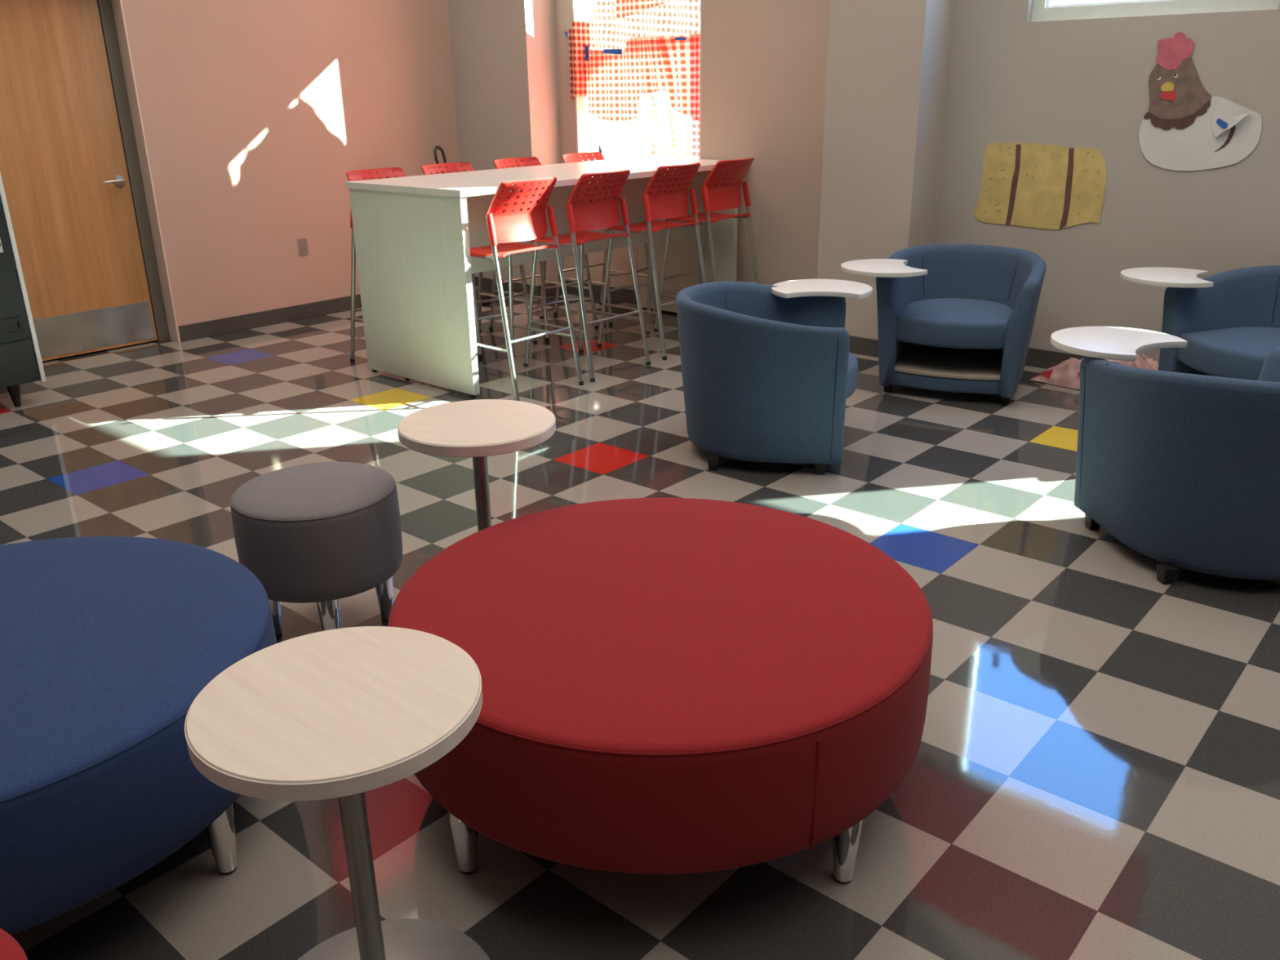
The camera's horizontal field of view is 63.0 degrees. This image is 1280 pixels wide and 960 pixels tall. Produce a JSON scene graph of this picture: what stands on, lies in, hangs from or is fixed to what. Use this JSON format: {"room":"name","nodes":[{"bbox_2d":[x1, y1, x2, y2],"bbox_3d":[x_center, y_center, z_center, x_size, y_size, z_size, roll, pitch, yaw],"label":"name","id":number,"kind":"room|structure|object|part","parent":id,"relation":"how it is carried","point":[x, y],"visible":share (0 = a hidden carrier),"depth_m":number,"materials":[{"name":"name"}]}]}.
{"room":"common room","nodes":[
{"label":"common room","id":0,"kind":"room"},
{"bbox_2d":[121,0,459,342],"bbox_3d":[-4.293,-3.101,4.808,0.300,5.600,9.900,16,26,38],"label":"wall","id":1,"kind":"structure","parent":0,"point":[256,114],"depth_m":7.11,"materials":[{"name":"paint"}]},
{"bbox_2d":[0,0,157,361],"bbox_3d":[-3.491,-1.755,6.212,0.112,2.048,0.912,16,26,38],"label":"door","id":2,"kind":"structure","parent":1,"relation":"in","point":[64,171],"depth_m":6.28,"materials":[{"name":"brown wood"}]},
{"bbox_3d":[-3.485,-0.929,6.530,0.005,0.242,0.875,16,26,38],"label":"kick plate","id":3,"kind":"part","parent":2,"relation":"part of","materials":[{"name":"silver metal"}]},
{"bbox_3d":[-3.236,-1.838,6.425,0.026,0.021,0.121,16,26,38],"label":"lever","id":4,"kind":"part","parent":2,"relation":"part of","materials":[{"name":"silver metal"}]},
{"bbox_3d":[-3.219,-1.858,6.479,0.060,0.068,0.068,16,26,38],"label":"handle","id":5,"kind":"part","parent":2,"relation":"part of","materials":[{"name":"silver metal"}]},
{"bbox_2d":[97,0,170,342],"bbox_3d":[-3.501,-1.787,6.242,0.065,2.110,1.034,16,26,38],"label":"trim","id":6,"kind":"structure","parent":1,"relation":"attached to","point":[106,15],"depth_m":6.53,"materials":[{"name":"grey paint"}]},
{"bbox_2d":[111,0,180,342],"bbox_3d":[-3.095,-1.909,6.553,0.114,2.110,0.010,16,26,38],"label":"trim","id":7,"kind":"structure","parent":1,"relation":"attached to","point":[117,8],"depth_m":6.52,"materials":[{"name":"paint"}]},
{"bbox_2d":[178,293,361,342],"bbox_3d":[-4.392,-0.388,5.401,0.012,0.105,9.120,16,26,38],"label":"baseboard","id":8,"kind":"structure","parent":1,"relation":"attached to","point":[268,317],"depth_m":7.31,"materials":[{"name":"rubber"}]},
{"bbox_2d":[297,237,308,255],"bbox_3d":[-2.391,-1.657,7.417,0.010,0.116,0.072,16,26,38],"label":"wall outlet","id":9,"kind":"object","parent":1,"relation":"attached to","point":[302,242],"visible":1,"depth_m":7.41,"materials":[{"name":"plastic"}]},
{"bbox_2d":[448,0,564,285],"bbox_3d":[-0.948,-4.204,7.617,0.835,5.600,0.600,16,26,38],"label":"wall","id":10,"kind":"structure","parent":0,"point":[504,52],"depth_m":7.79,"materials":[{"name":"grey paint"}]},
{"bbox_2d":[0,291,1279,959],"bbox_3d":[-0.224,0.663,2.584,10.973,0.001,9.754,16,26,38],"label":"floor","id":11,"kind":"structure","parent":0,"point":[1094,774],"depth_m":2.94,"materials":[{"name":"tile"}]},
{"bbox_2d":[0,928,27,959],"bbox_3d":[-0.999,0.891,1.336,0.474,0.471,0.474,16,26,38],"label":"pouf","id":12,"kind":"object","parent":11,"relation":"on","point":[10,948],"visible":1,"depth_m":1.41,"materials":[{"name":"red fabric"}]},
{"bbox_2d":[0,172,46,407],"bbox_3d":[-3.769,-1.224,5.152,0.856,1.830,0.960,16,26,38],"label":"vending machine","id":13,"kind":"object","parent":11,"relation":"on","point":[20,359],"visible":1,"depth_m":5.34,"materials":[{"name":"black metal"}]},
{"bbox_3d":[-3.212,-0.780,5.327,0.014,0.090,0.120,16,26,38],"label":"latch plate","id":14,"kind":"part","parent":13,"relation":"part of","materials":[{"name":"black plastic"}]},
{"bbox_3d":[-3.283,-0.447,5.487,0.068,0.125,0.068,16,26,38],"label":"leg","id":15,"kind":"part","parent":13,"relation":"part of","materials":[{"name":"black metal"}]},
{"bbox_3d":[-3.478,-1.298,4.836,0.012,1.460,0.934,16,26,38],"label":"door","id":16,"kind":"part","parent":13,"relation":"part of","materials":[{"name":"black metal"}]},
{"bbox_3d":[-3.468,-0.501,5.135,0.009,0.222,0.932,16,26,38],"label":"kick panel","id":17,"kind":"part","parent":13,"relation":"part of","materials":[{"name":"black metal"}]},
{"bbox_2d":[0,536,276,934],"bbox_3d":[-1.401,0.559,2.245,1.212,0.467,1.212,16,26,38],"label":"round ottoman","id":18,"kind":"object","parent":11,"relation":"on","point":[108,644],"visible":0.91,"depth_m":2.00,"materials":[{"name":"blue fabric"}]},
{"bbox_3d":[-0.867,0.733,2.163,0.064,0.168,0.064,16,26,38],"label":"leg","id":19,"kind":"part","parent":18,"relation":"part of","materials":[{"name":"silver metal"}]},
{"bbox_2d":[230,462,402,638],"bbox_3d":[-0.941,0.226,3.102,0.468,0.476,0.468,16,26,38],"label":"pouf","id":20,"kind":"object","parent":11,"relation":"on","point":[322,533],"visible":0.92,"depth_m":2.91,"materials":[{"name":"grey fabric"}]},
{"bbox_3d":[-1.097,0.373,3.105,0.064,0.186,0.064,16,26,38],"label":"leg","id":21,"kind":"part","parent":20,"relation":"part of","materials":[{"name":"silver metal"}]},
{"bbox_3d":[-0.890,0.409,3.002,0.064,0.186,0.064,16,26,38],"label":"leg","id":22,"kind":"part","parent":20,"relation":"part of","materials":[{"name":"silver metal"}]},
{"bbox_3d":[-0.782,0.335,3.195,0.064,0.186,0.064,16,26,38],"label":"leg","id":23,"kind":"part","parent":20,"relation":"part of","materials":[{"name":"silver metal"}]},
{"bbox_2d":[184,626,489,959],"bbox_3d":[-0.466,0.637,1.739,0.443,0.650,0.443,16,26,38],"label":"side table","id":24,"kind":"object","parent":11,"relation":"on","point":[344,713],"visible":1,"depth_m":1.61,"materials":[{"name":"laminate"}]},
{"bbox_2d":[346,167,406,362],"bbox_3d":[-1.382,-1.236,6.117,0.584,1.108,0.506,17,27,39],"label":"bar stool","id":25,"kind":"object","parent":11,"relation":"on","point":[397,171],"visible":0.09,"depth_m":6.11,"materials":[{"name":"red plastic"}]},
{"bbox_3d":[-1.679,-1.149,6.113,0.183,0.937,0.026,12,24,31],"label":"leg","id":26,"kind":"part","parent":25,"relation":"part of","materials":[{"name":"silver metal"}]},
{"bbox_3d":[-1.513,-1.649,6.083,0.170,0.307,0.406,17,27,39],"label":"backrest","id":27,"kind":"part","parent":25,"relation":"part of","materials":[{"name":"red plastic"}]},
{"bbox_2d":[433,146,491,306],"bbox_3d":[-1.338,-1.890,7.796,0.362,1.150,0.340,12,24,30],"label":"vacuum","id":28,"kind":"object","parent":11,"relation":"on","point":[483,297],"visible":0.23,"depth_m":7.73,"materials":[{"name":"black plastic"}]},
{"bbox_3d":[-1.473,-2.366,7.703,0.059,0.190,0.113,12,24,30],"label":"loop handle","id":29,"kind":"part","parent":28,"relation":"part of","materials":[{"name":"black plastic"}]},
{"bbox_2d":[397,399,555,531],"bbox_3d":[-0.457,0.136,3.073,0.443,0.650,0.443,6,22,17],"label":"side table","id":30,"kind":"object","parent":11,"relation":"on","point":[478,429],"visible":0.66,"depth_m":2.92,"materials":[{"name":"laminate"}]},
{"bbox_2d":[421,161,537,358],"bbox_3d":[-1.035,-1.385,6.500,0.584,1.108,0.506,16,26,38],"label":"bar stool","id":31,"kind":"object","parent":11,"relation":"on","point":[477,310],"visible":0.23,"depth_m":6.50,"materials":[{"name":"red plastic"}]},
{"bbox_3d":[-1.169,-1.797,6.463,0.170,0.307,0.406,16,26,38],"label":"backrest","id":32,"kind":"part","parent":31,"relation":"part of","materials":[{"name":"red plastic"}]},
{"bbox_3d":[-1.002,-1.118,6.287,0.034,0.736,0.146,-10,23,-23],"label":"leg","id":33,"kind":"part","parent":31,"relation":"part of","materials":[{"name":"silver metal"}]},
{"bbox_3d":[-1.037,-1.419,6.807,0.026,0.937,0.183,-17,26,-37],"label":"leg","id":34,"kind":"part","parent":31,"relation":"part of","materials":[{"name":"silver metal"}]},
{"bbox_3d":[-0.738,-1.230,6.575,0.146,0.736,0.034,5,21,16],"label":"leg","id":35,"kind":"part","parent":31,"relation":"part of","materials":[{"name":"silver metal"}]},
{"bbox_2d":[469,176,583,400],"bbox_3d":[-0.698,-1.038,5.562,0.583,1.108,0.506,16,26,38],"label":"bar stool","id":36,"kind":"object","parent":11,"relation":"on","point":[508,227],"visible":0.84,"depth_m":5.36,"materials":[{"name":"red plastic"}]},
{"bbox_3d":[-0.824,-1.153,5.364,0.024,0.026,0.302,-20,28,-41],"label":"seat rail","id":37,"kind":"part","parent":36,"relation":"part of","materials":[{"name":"silver metal"}]},
{"bbox_3d":[-0.694,-0.862,5.308,0.181,0.937,0.051,16,26,38],"label":"leg","id":38,"kind":"part","parent":36,"relation":"part of","materials":[{"name":"silver metal"}]},
{"bbox_3d":[-0.724,-0.977,5.898,0.034,0.736,0.146,-10,22,-23],"label":"leg","id":39,"kind":"part","parent":36,"relation":"part of","materials":[{"name":"silver metal"}]},
{"bbox_3d":[-0.722,-1.212,5.517,0.430,0.063,0.410,16,26,38],"label":"seat","id":40,"kind":"part","parent":36,"relation":"part of","materials":[{"name":"red plastic"}]},
{"bbox_3d":[-0.575,-1.376,5.318,0.170,0.307,0.406,16,26,38],"label":"backrest","id":41,"kind":"part","parent":36,"relation":"part of","materials":[{"name":"red plastic"}]},
{"bbox_3d":[-0.575,-1.258,5.634,0.302,0.026,0.024,14,25,34],"label":"seat rail","id":42,"kind":"part","parent":36,"relation":"part of","materials":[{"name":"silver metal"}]},
{"bbox_3d":[-0.400,-0.986,5.627,0.183,0.937,0.026,11,24,29],"label":"leg","id":43,"kind":"part","parent":36,"relation":"part of","materials":[{"name":"silver metal"}]},
{"bbox_2d":[488,156,599,341],"bbox_3d":[-0.656,-1.544,6.910,0.584,1.108,0.506,16,27,38],"label":"bar stool","id":44,"kind":"object","parent":11,"relation":"on","point":[499,163],"visible":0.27,"depth_m":6.94,"materials":[{"name":"red plastic"}]},
{"bbox_3d":[-0.952,-1.456,6.901,0.183,0.937,0.026,12,24,30],"label":"leg","id":45,"kind":"part","parent":44,"relation":"part of","materials":[{"name":"silver metal"}]},
{"bbox_3d":[-0.789,-1.957,6.874,0.170,0.307,0.406,16,27,38],"label":"backrest","id":46,"kind":"part","parent":44,"relation":"part of","materials":[{"name":"red plastic"}]},
{"bbox_3d":[-0.656,-1.579,7.217,0.026,0.937,0.183,-17,26,-36],"label":"leg","id":47,"kind":"part","parent":44,"relation":"part of","materials":[{"name":"silver metal"}]},
{"bbox_3d":[-0.627,-1.277,6.697,0.034,0.736,0.146,-10,22,-23],"label":"leg","id":48,"kind":"part","parent":44,"relation":"part of","materials":[{"name":"silver metal"}]},
{"bbox_3d":[-0.360,-1.388,6.982,0.146,0.736,0.034,5,21,16],"label":"leg","id":49,"kind":"part","parent":44,"relation":"part of","materials":[{"name":"silver metal"}]},
{"bbox_2d":[346,156,748,397],"bbox_3d":[-0.438,-1.370,6.493,0.962,1.068,2.470,16,26,38],"label":"bar table","id":50,"kind":"object","parent":11,"relation":"on","point":[414,236],"visible":0.7,"depth_m":5.75,"materials":[{"name":"white laminate"}]},
{"bbox_3d":[-1.225,-1.031,5.643,0.938,1.016,0.040,16,26,38],"label":"panel","id":51,"kind":"part","parent":50,"relation":"part of","materials":[{"name":"white wood"}]},
{"bbox_3d":[-0.472,-1.604,6.377,0.030,0.479,2.295,16,26,38],"label":"modesty panel","id":52,"kind":"part","parent":50,"relation":"part of","materials":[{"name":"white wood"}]},
{"bbox_3d":[0.321,-1.666,7.275,0.842,1.016,0.042,16,26,38],"label":"panel","id":53,"kind":"part","parent":50,"relation":"part of","materials":[{"name":"white laminate"}]},
{"bbox_2d":[523,169,650,382],"bbox_3d":[-0.323,-1.193,5.960,0.584,1.108,0.506,16,27,38],"label":"bar stool","id":54,"kind":"object","parent":11,"relation":"on","point":[586,215],"visible":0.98,"depth_m":5.78,"materials":[{"name":"red plastic"}]},
{"bbox_3d":[-0.615,-1.021,6.011,0.146,0.736,0.034,5,21,16],"label":"leg","id":55,"kind":"part","parent":54,"relation":"part of","materials":[{"name":"silver metal"}]},
{"bbox_3d":[-0.451,-1.308,5.763,0.024,0.026,0.302,-19,27,-40],"label":"seat rail","id":56,"kind":"part","parent":54,"relation":"part of","materials":[{"name":"silver metal"}]},
{"bbox_3d":[-0.348,-1.367,5.915,0.430,0.063,0.410,16,27,38],"label":"seat","id":57,"kind":"part","parent":54,"relation":"part of","materials":[{"name":"red plastic"}]},
{"bbox_3d":[-0.348,-1.131,6.297,0.034,0.736,0.146,-10,22,-23],"label":"leg","id":58,"kind":"part","parent":54,"relation":"part of","materials":[{"name":"silver metal"}]},
{"bbox_3d":[-0.322,-1.017,5.707,0.181,0.937,0.051,16,27,38],"label":"leg","id":59,"kind":"part","parent":54,"relation":"part of","materials":[{"name":"silver metal"}]},
{"bbox_3d":[-0.202,-1.531,5.715,0.170,0.307,0.406,16,27,38],"label":"backrest","id":60,"kind":"part","parent":54,"relation":"part of","materials":[{"name":"red plastic"}]},
{"bbox_3d":[-0.199,-1.412,6.031,0.302,0.026,0.024,14,25,34],"label":"seat rail","id":61,"kind":"part","parent":54,"relation":"part of","materials":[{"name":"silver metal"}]},
{"bbox_3d":[-0.025,-1.140,6.023,0.183,0.937,0.026,12,24,30],"label":"leg","id":62,"kind":"part","parent":54,"relation":"part of","materials":[{"name":"silver metal"}]},
{"bbox_2d":[553,151,656,324],"bbox_3d":[-0.252,-1.714,7.348,0.583,1.108,0.506,17,27,39],"label":"bar stool","id":63,"kind":"object","parent":11,"relation":"on","point":[570,157],"visible":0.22,"depth_m":7.38,"materials":[{"name":"red plastic"}]},
{"bbox_3d":[-0.549,-1.628,7.344,0.183,0.937,0.026,12,24,31],"label":"leg","id":64,"kind":"part","parent":63,"relation":"part of","materials":[{"name":"silver metal"}]},
{"bbox_3d":[-0.383,-2.128,7.314,0.170,0.307,0.406,17,27,39],"label":"backrest","id":65,"kind":"part","parent":63,"relation":"part of","materials":[{"name":"red plastic"}]},
{"bbox_3d":[-0.246,-1.749,7.655,0.026,0.937,0.183,-16,25,-35],"label":"leg","id":66,"kind":"part","parent":63,"relation":"part of","materials":[{"name":"silver metal"}]},
{"bbox_3d":[-0.228,-1.447,7.134,0.034,0.736,0.146,-10,22,-22],"label":"leg","id":67,"kind":"part","parent":63,"relation":"part of","materials":[{"name":"silver metal"}]},
{"bbox_3d":[0.045,-1.556,7.415,0.146,0.736,0.034,6,22,17],"label":"leg","id":68,"kind":"part","parent":63,"relation":"part of","materials":[{"name":"silver metal"}]},
{"bbox_2d":[596,162,706,359],"bbox_3d":[0.091,-1.367,6.409,0.584,1.108,0.506,17,27,39],"label":"bar stool","id":69,"kind":"object","parent":11,"relation":"on","point":[660,205],"visible":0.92,"depth_m":6.21,"materials":[{"name":"red plastic"}]},
{"bbox_3d":[-0.201,-1.196,6.462,0.146,0.736,0.034,6,22,17],"label":"leg","id":70,"kind":"part","parent":69,"relation":"part of","materials":[{"name":"silver metal"}]},
{"bbox_3d":[-0.037,-1.482,6.212,0.024,0.026,0.302,-19,27,-40],"label":"seat rail","id":71,"kind":"part","parent":69,"relation":"part of","materials":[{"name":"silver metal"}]},
{"bbox_3d":[0.068,-1.306,6.745,0.034,0.736,0.146,-10,22,-23],"label":"leg","id":72,"kind":"part","parent":69,"relation":"part of","materials":[{"name":"silver metal"}]},
{"bbox_3d":[0.067,-1.542,6.364,0.430,0.063,0.410,17,27,39],"label":"seat","id":73,"kind":"part","parent":69,"relation":"part of","materials":[{"name":"red plastic"}]},
{"bbox_3d":[0.090,-1.191,6.155,0.026,0.937,0.183,-17,26,-36],"label":"leg","id":74,"kind":"part","parent":69,"relation":"part of","materials":[{"name":"silver metal"}]},
{"bbox_3d":[0.212,-1.705,6.163,0.170,0.307,0.406,17,27,39],"label":"backrest","id":75,"kind":"part","parent":69,"relation":"part of","materials":[{"name":"red plastic"}]},
{"bbox_3d":[0.216,-1.586,6.479,0.302,0.026,0.024,14,25,34],"label":"seat rail","id":76,"kind":"part","parent":69,"relation":"part of","materials":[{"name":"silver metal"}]},
{"bbox_3d":[0.389,-1.314,6.470,0.183,0.937,0.026,12,24,30],"label":"leg","id":77,"kind":"part","parent":69,"relation":"part of","materials":[{"name":"silver metal"}]},
{"bbox_2d":[387,497,933,884],"bbox_3d":[0.046,0.461,2.448,1.212,0.467,1.212,16,26,38],"label":"round ottoman","id":78,"kind":"object","parent":11,"relation":"on","point":[670,686],"visible":0.91,"depth_m":2.04,"materials":[{"name":"red fabric"}]},
{"bbox_3d":[-0.361,0.728,2.155,0.064,0.168,0.064,16,26,38],"label":"leg","id":79,"kind":"part","parent":78,"relation":"part of","materials":[{"name":"silver metal"}]},
{"bbox_3d":[0.416,0.733,2.113,0.064,0.168,0.064,16,26,38],"label":"leg","id":80,"kind":"part","parent":78,"relation":"part of","materials":[{"name":"silver metal"}]},
{"bbox_2d":[653,157,759,331],"bbox_3d":[0.454,-1.520,6.803,0.584,1.108,0.506,16,26,38],"label":"bar stool","id":81,"kind":"object","parent":11,"relation":"on","point":[726,195],"visible":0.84,"depth_m":6.59,"materials":[{"name":"red plastic"}]},
{"bbox_3d":[0.163,-1.347,6.850,0.146,0.736,0.034,5,21,16],"label":"leg","id":82,"kind":"part","parent":81,"relation":"part of","materials":[{"name":"silver metal"}]},
{"bbox_3d":[0.329,-1.634,6.603,0.024,0.026,0.302,-20,28,-41],"label":"seat rail","id":83,"kind":"part","parent":81,"relation":"part of","materials":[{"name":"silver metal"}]},
{"bbox_3d":[0.426,-1.459,7.138,0.034,0.736,0.146,-10,23,-24],"label":"leg","id":84,"kind":"part","parent":81,"relation":"part of","materials":[{"name":"silver metal"}]},
{"bbox_3d":[0.430,-1.695,6.757,0.430,0.063,0.410,16,26,38],"label":"seat","id":85,"kind":"part","parent":81,"relation":"part of","materials":[{"name":"red plastic"}]},
{"bbox_3d":[0.460,-1.345,6.548,0.026,0.937,0.183,-17,26,-37],"label":"leg","id":86,"kind":"part","parent":81,"relation":"part of","materials":[{"name":"silver metal"}]},
{"bbox_3d":[0.577,-1.859,6.559,0.170,0.307,0.406,16,26,38],"label":"backrest","id":87,"kind":"part","parent":81,"relation":"part of","materials":[{"name":"red plastic"}]},
{"bbox_3d":[0.576,-1.740,6.875,0.302,0.026,0.024,13,25,33],"label":"seat rail","id":88,"kind":"part","parent":81,"relation":"part of","materials":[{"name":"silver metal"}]},
{"bbox_3d":[0.752,-1.469,6.869,0.183,0.937,0.026,11,24,29],"label":"leg","id":89,"kind":"part","parent":81,"relation":"part of","materials":[{"name":"silver metal"}]},
{"bbox_2d":[675,279,872,475],"bbox_3d":[0.597,-0.503,4.665,0.849,0.700,0.999,3,21,9],"label":"tub chair","id":90,"kind":"object","parent":11,"relation":"on","point":[769,372],"visible":1,"depth_m":4.29,"materials":[{"name":"blue fabric"}]},
{"bbox_3d":[0.313,-0.073,4.447,0.047,0.056,0.047,3,21,9],"label":"leg","id":91,"kind":"part","parent":90,"relation":"part of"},
{"bbox_3d":[0.757,-0.053,4.377,0.047,0.056,0.047,3,21,9],"label":"leg","id":92,"kind":"part","parent":90,"relation":"part of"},
{"bbox_2d":[845,351,857,399],"bbox_3d":[0.610,-0.481,4.564,0.670,0.149,0.560,3,21,9],"label":"seat cushion","id":93,"kind":"object","parent":90,"relation":"on","point":[852,374],"depth_m":4.39,"materials":[{"name":"blue fabric"}]},
{"bbox_2d":[840,244,1045,404],"bbox_3d":[1.587,-0.838,5.518,0.979,0.700,0.885,8,22,23],"label":"tub chair","id":94,"kind":"object","parent":11,"relation":"on","point":[952,317],"visible":1,"depth_m":5.39,"materials":[{"name":"blue fabric"}]},
{"bbox_3d":[1.317,-0.496,5.536,0.047,0.056,0.047,8,22,23],"label":"leg","id":95,"kind":"part","parent":94,"relation":"part of","materials":[{"name":"black plastic"}]},
{"bbox_3d":[1.676,-0.586,5.584,0.553,0.075,0.616,8,22,23],"label":"rail","id":96,"kind":"part","parent":94,"relation":"part of","materials":[{"name":"blue fabric"}]},
{"bbox_2d":[894,346,1002,380],"bbox_3d":[1.675,-0.631,5.565,0.553,0.022,0.621,8,22,23],"label":"shelf","id":97,"kind":"object","parent":94,"relation":"attached to","point":[926,363],"depth_m":5.47,"materials":[{"name":"beige wood"}]},
{"bbox_2d":[896,297,1014,348],"bbox_3d":[1.663,-0.835,5.468,0.560,0.149,0.670,8,22,23],"label":"seat cushion","id":98,"kind":"object","parent":94,"relation":"on","point":[944,322],"depth_m":5.25,"materials":[{"name":"blue fabric"}]},
{"bbox_3d":[1.862,-0.418,5.307,0.047,0.056,0.047,8,22,23],"label":"leg","id":99,"kind":"part","parent":94,"relation":"part of","materials":[{"name":"black plastic"}]},
{"bbox_2d":[1029,352,1159,389],"bbox_3d":[2.496,-0.606,5.544,0.740,0.215,0.342,15,26,36],"label":"tablecloth","id":100,"kind":"object","parent":11,"relation":"on","point":[1066,374],"visible":0.41,"depth_m":5.56,"materials":[{"name":"red fabric"}]},
{"bbox_2d":[1050,326,1279,584],"bbox_3d":[1.939,-0.120,3.592,0.838,0.700,1.024,-3,21,-6],"label":"tub chair","id":101,"kind":"object","parent":11,"relation":"on","point":[1182,469],"visible":1,"depth_m":3.29,"materials":[{"name":"blue fabric"}]},
{"bbox_3d":[1.650,0.150,3.801,0.047,0.056,0.047,-3,21,-6],"label":"leg","id":102,"kind":"part","parent":101,"relation":"part of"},
{"bbox_3d":[1.705,0.306,3.382,0.047,0.056,0.047,-3,21,-6],"label":"leg","id":103,"kind":"part","parent":101,"relation":"part of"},
{"bbox_2d":[1120,265,1279,380],"bbox_3d":[2.831,-0.609,4.860,0.867,0.700,1.069,-8,22,-18],"label":"tub chair","id":104,"kind":"object","parent":11,"relation":"on","point":[1229,321],"visible":0.52,"depth_m":4.90,"materials":[{"name":"blue fabric"}]},
{"bbox_2d":[1177,326,1279,380],"bbox_3d":[2.855,-0.576,4.729,0.670,0.149,0.560,-8,22,-18],"label":"seat cushion","id":105,"kind":"object","parent":104,"relation":"on","point":[1228,352],"depth_m":4.66,"materials":[{"name":"blue fabric"}]},
{"bbox_2d":[817,0,955,339],"bbox_3d":[1.490,-3.482,5.597,0.585,5.600,0.670,16,26,38],"label":"column","id":106,"kind":"structure","parent":0,"point":[888,61],"depth_m":5.88,"materials":[{"name":"paint"}]},
{"bbox_2d":[554,0,1279,363],"bbox_3d":[3.057,-3.108,4.537,9.510,5.600,0.330,16,26,38],"label":"wall","id":107,"kind":"structure","parent":0,"point":[1013,78],"depth_m":5.65,"materials":[{"name":"grey paint"}]},
{"bbox_2d":[567,0,700,97],"bbox_3d":[-0.010,-3.425,7.178,1.198,1.485,0.205,16,26,38],"label":"gingham cloth","id":108,"kind":"object","parent":107,"relation":"attached to","point":[614,21],"visible":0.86,"depth_m":7.45,"materials":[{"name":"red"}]},
{"bbox_2d":[572,0,701,161],"bbox_3d":[0.033,-3.157,7.285,1.170,2.085,0.225,16,26,38],"label":"window","id":109,"kind":"structure","parent":107,"relation":"attached to","point":[583,10],"depth_m":7.78,"materials":[{"name":"glass"}]},
{"bbox_2d":[587,34,700,160],"bbox_3d":[0.046,-2.643,7.465,1.123,0.975,0.078,16,26,38],"label":"gingham cloth","id":110,"kind":"object","parent":107,"relation":"attached to","point":[644,100],"visible":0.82,"depth_m":7.43,"materials":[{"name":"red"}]},
{"bbox_2d":[585,44,589,61],"bbox_3d":[-0.388,-3.133,7.658,0.037,0.110,0.001,16,26,38],"label":"tape","id":111,"kind":"object","parent":110,"relation":"attached to","point":[587,57],"visible":1,"depth_m":7.66,"materials":[{"name":"blue plastic"}]},
{"bbox_2d":[598,144,602,153],"bbox_3d":[-0.296,-2.487,7.825,0.040,0.080,0.001,16,26,38],"label":"tape","id":112,"kind":"object","parent":110,"relation":"attached to","point":[599,147],"visible":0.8,"depth_m":7.83,"materials":[{"name":"plastic"}]},
{"bbox_2d":[603,48,622,54],"bbox_3d":[-0.195,-3.063,7.468,0.180,0.043,0.001,16,26,38],"label":"tape","id":113,"kind":"object","parent":110,"relation":"attached to","point":[618,51],"visible":1,"depth_m":7.46,"materials":[{"name":"blue plastic"}]},
{"bbox_2d":[674,36,687,39],"bbox_3d":[0.274,-2.987,7.064,0.120,0.025,0.001,16,26,38],"label":"tape","id":114,"kind":"object","parent":110,"relation":"attached to","point":[676,37],"visible":1,"depth_m":7.06,"materials":[{"name":"blue plastic"}]},
{"bbox_2d":[474,275,1084,368],"bbox_3d":[2.533,-0.547,5.554,10.230,0.105,0.382,16,26,38],"label":"baseboard","id":115,"kind":"structure","parent":107,"relation":"attached to","point":[1036,357],"depth_m":6.34,"materials":[{"name":"rubber"}]},
{"bbox_2d":[974,142,1106,229],"bbox_3d":[2.176,-1.603,5.695,0.703,0.448,0.003,16,26,38],"label":"hay bale","id":116,"kind":"object","parent":107,"relation":"attached to","point":[1036,185],"visible":1,"depth_m":5.69,"materials":[{"name":"yellow paper"}]},
{"bbox_2d":[1031,0,1279,22],"bbox_3d":[2.532,-2.852,5.007,1.170,1.155,0.060,16,26,38],"label":"window","id":117,"kind":"structure","parent":107,"relation":"in","point":[1042,10],"depth_m":5.20,"materials":[{"name":"white metal"}]},
{"bbox_3d":[2.537,-2.854,5.013,1.038,1.023,0.035,16,26,38],"label":"sash","id":118,"kind":"part","parent":117,"relation":"part of","materials":[{"name":"white metal"}]},
{"bbox_2d":[1138,31,1262,170],"bbox_3d":[2.730,-1.834,5.070,0.550,0.645,0.035,16,26,38],"label":"hen","id":119,"kind":"object","parent":107,"relation":"attached to","point":[1184,127],"visible":1,"depth_m":5.12,"materials":[{"name":"brown paint"}]},
{"label":"outside","id":120,"kind":"structure","parent":0,"visible":0},
{"label":"ground","id":121,"kind":"structure","parent":120,"visible":0},
{"bbox_2d":[1065,0,1129,4],"bbox_3d":[10.727,-12.096,17.862,4.800,12.900,3.120,16,26,38],"label":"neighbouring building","id":122,"kind":"structure","parent":121,"relation":"on","point":[1068,2],"depth_m":19.24,"materials":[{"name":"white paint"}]}
]}

